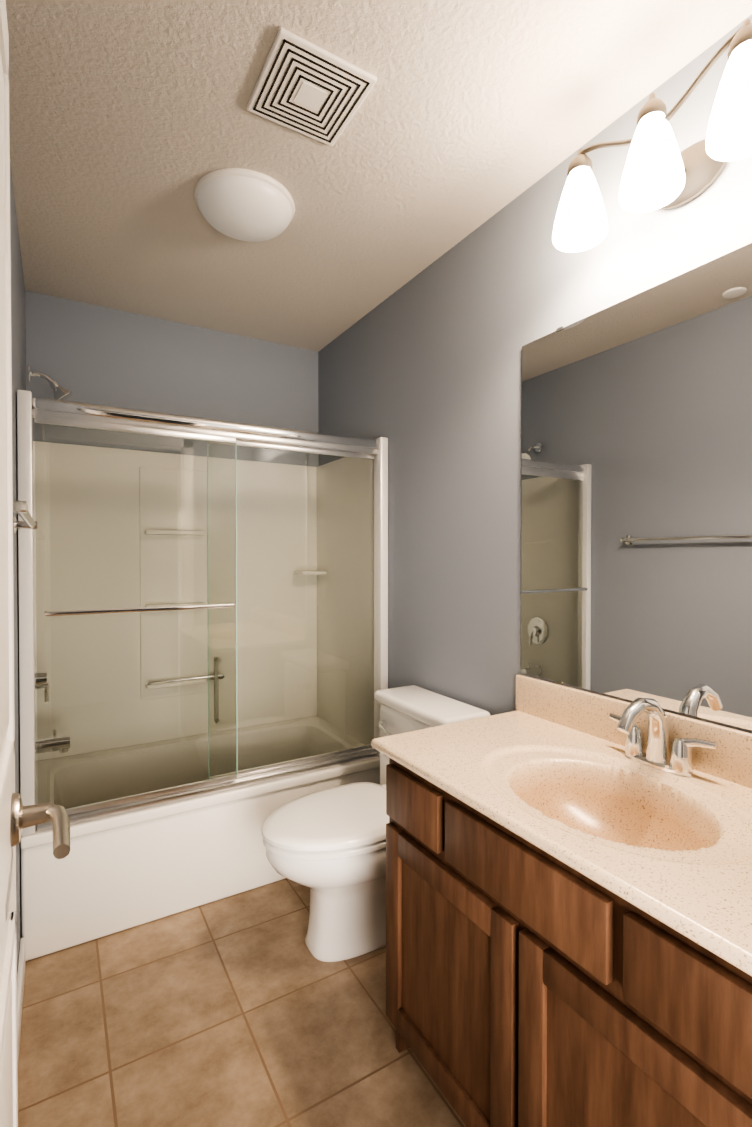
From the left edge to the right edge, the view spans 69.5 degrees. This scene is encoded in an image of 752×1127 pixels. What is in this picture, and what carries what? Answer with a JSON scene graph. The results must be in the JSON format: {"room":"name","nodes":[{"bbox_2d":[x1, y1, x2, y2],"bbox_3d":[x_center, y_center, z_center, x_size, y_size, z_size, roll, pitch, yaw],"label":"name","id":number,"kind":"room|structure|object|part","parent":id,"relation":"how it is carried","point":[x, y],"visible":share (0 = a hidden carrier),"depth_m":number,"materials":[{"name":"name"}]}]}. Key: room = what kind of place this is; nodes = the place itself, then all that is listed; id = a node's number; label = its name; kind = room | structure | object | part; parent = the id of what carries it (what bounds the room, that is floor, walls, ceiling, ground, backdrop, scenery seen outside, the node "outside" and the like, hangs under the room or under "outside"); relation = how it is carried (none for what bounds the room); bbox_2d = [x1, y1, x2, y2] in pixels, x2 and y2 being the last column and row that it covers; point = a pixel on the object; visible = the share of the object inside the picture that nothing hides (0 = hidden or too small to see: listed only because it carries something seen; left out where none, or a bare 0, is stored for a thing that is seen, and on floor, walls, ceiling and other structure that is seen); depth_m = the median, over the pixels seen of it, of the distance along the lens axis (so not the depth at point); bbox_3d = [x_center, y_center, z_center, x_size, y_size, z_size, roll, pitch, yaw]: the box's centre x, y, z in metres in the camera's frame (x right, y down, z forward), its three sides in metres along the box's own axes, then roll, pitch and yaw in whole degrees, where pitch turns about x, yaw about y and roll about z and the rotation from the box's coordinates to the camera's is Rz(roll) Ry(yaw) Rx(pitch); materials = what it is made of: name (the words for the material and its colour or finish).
{"room":"bathroom","nodes":[
{"label":"bathroom","id":0,"kind":"room"},
{"bbox_2d":[10,161,25,970],"bbox_3d":[-0.547,0.070,0.622,0.100,2.440,4.140,0,1,-31],"label":"wall","id":1,"kind":"structure","parent":0,"point":[18,342],"depth_m":1.69,"materials":[{"name":"grey paint"}]},
{"bbox_2d":[17,937,25,1058],"bbox_3d":[-0.842,1.237,1.250,0.013,0.090,1.095,0,1,-31],"label":"baseboard","id":2,"kind":"structure","parent":1,"relation":"attached to","point":[21,973],"depth_m":1.51,"materials":[{"name":"white paint"}]},
{"bbox_2d":[13,500,37,533],"bbox_3d":[-0.812,-0.103,1.230,0.062,0.052,0.711,0,1,-31],"label":"towel rail","id":3,"kind":"object","parent":1,"relation":"attached to","point":[20,508],"visible":0.81,"depth_m":1.17,"materials":[{"name":"silver metal"}]},
{"bbox_2d":[0,0,69,1126],"bbox_3d":[-0.321,0.272,0.475,0.101,2.020,0.717,0,1,-31],"label":"door","id":4,"kind":"structure","parent":1,"relation":"in","point":[16,816],"depth_m":0.63,"materials":[{"name":"white paint"}]},
{"bbox_2d":[25,290,318,466],"bbox_3d":[-0.939,0.042,2.736,1.375,2.440,0.100,0,1,-31],"label":"wall","id":5,"kind":"structure","parent":0,"point":[87,353],"depth_m":2.62,"materials":[{"name":"grey paint"}]},
{"bbox_2d":[18,878,465,1126],"bbox_3d":[0.088,1.310,1.013,1.575,0.050,4.140,0,1,-31],"label":"floor","id":6,"kind":"structure","parent":0,"point":[245,1009],"depth_m":1.48,"materials":[{"name":"tile"}]},
{"bbox_2d":[17,366,387,960],"bbox_3d":[-0.715,0.262,2.360,1.369,2.010,0.775,0,1,-31],"label":"tub","id":7,"kind":"object","parent":6,"relation":"on","point":[203,659],"visible":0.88,"depth_m":2.41,"materials":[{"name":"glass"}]},
{"bbox_3d":[-0.551,0.174,2.081,1.275,1.306,0.131,0,1,-31],"label":"door glass","id":8,"kind":"part","parent":7,"relation":"part of","materials":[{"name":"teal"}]},
{"bbox_2d":[261,685,490,961],"bbox_3d":[-0.030,0.883,1.826,0.706,0.782,0.456,0,1,-31],"label":"toilet","id":9,"kind":"object","parent":6,"relation":"on","point":[327,847],"visible":0.67,"depth_m":1.75,"materials":[{"name":"white ceramic"}]},
{"bbox_2d":[371,674,751,1126],"bbox_3d":[0.487,0.794,1.137,0.549,0.978,1.052,0,1,-31],"label":"bathroom vanity","id":10,"kind":"object","parent":6,"relation":"on","point":[568,906],"visible":1,"depth_m":1.03,"materials":[{"name":"brown wood"}]},
{"bbox_2d":[371,674,751,975],"bbox_3d":[0.487,0.487,1.133,0.549,0.257,1.052,0,1,-31],"label":"countertop","id":11,"kind":"structure","parent":10,"relation":"on","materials":[{"name":"stone"}]},
{"bbox_2d":[609,697,717,776],"bbox_3d":[0.607,0.386,1.232,0.166,0.166,0.257,0,1,-31],"label":"faucet","id":12,"kind":"object","parent":11,"relation":"on","point":[654,759],"depth_m":1.24,"materials":[{"name":"silver metal"}]},
{"bbox_2d":[5,0,751,351],"bbox_3d":[0.088,-1.180,0.981,1.575,0.050,4.140,0,1,-31],"label":"ceiling","id":13,"kind":"structure","parent":0,"point":[131,122],"depth_m":1.47,"materials":[{"name":"white paint"}]},
{"bbox_2d":[194,168,294,241],"bbox_3d":[-0.421,-1.122,1.750,0.316,0.086,0.316,0,1,-31],"label":"flush-mount dome light","id":14,"kind":"object","parent":13,"relation":"attached to","point":[244,204],"visible":1,"depth_m":1.67,"materials":[{"name":"white glass"}]},
{"bbox_2d":[246,27,376,145],"bbox_3d":[-0.163,-1.153,1.332,0.244,0.013,0.244,0,1,-31],"label":"ceiling vent","id":15,"kind":"object","parent":13,"relation":"in","point":[309,89],"visible":1,"depth_m":1.31,"materials":[{"name":"white plastic"}]},
{"bbox_2d":[318,14,751,732],"bbox_3d":[0.723,0.060,1.372,0.100,2.440,4.140,0,1,-31],"label":"wall","id":16,"kind":"structure","parent":0,"point":[422,372],"depth_m":1.88,"materials":[{"name":"grey paint"}]},
{"bbox_2d":[521,243,751,729],"bbox_3d":[0.722,-0.162,1.263,0.008,1.035,1.034,0,1,-31],"label":"mirror","id":17,"kind":"object","parent":16,"relation":"attached to","point":[636,553],"visible":1,"depth_m":1.34,"materials":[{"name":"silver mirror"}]},
{"bbox_2d":[552,19,751,251],"bbox_3d":[0.635,-0.912,1.203,0.208,0.217,0.505,0,1,-31],"label":"sconce","id":18,"kind":"object","parent":16,"relation":"attached to","point":[661,171],"visible":1,"depth_m":1.16,"materials":[{"name":"white glass"}]}
]}

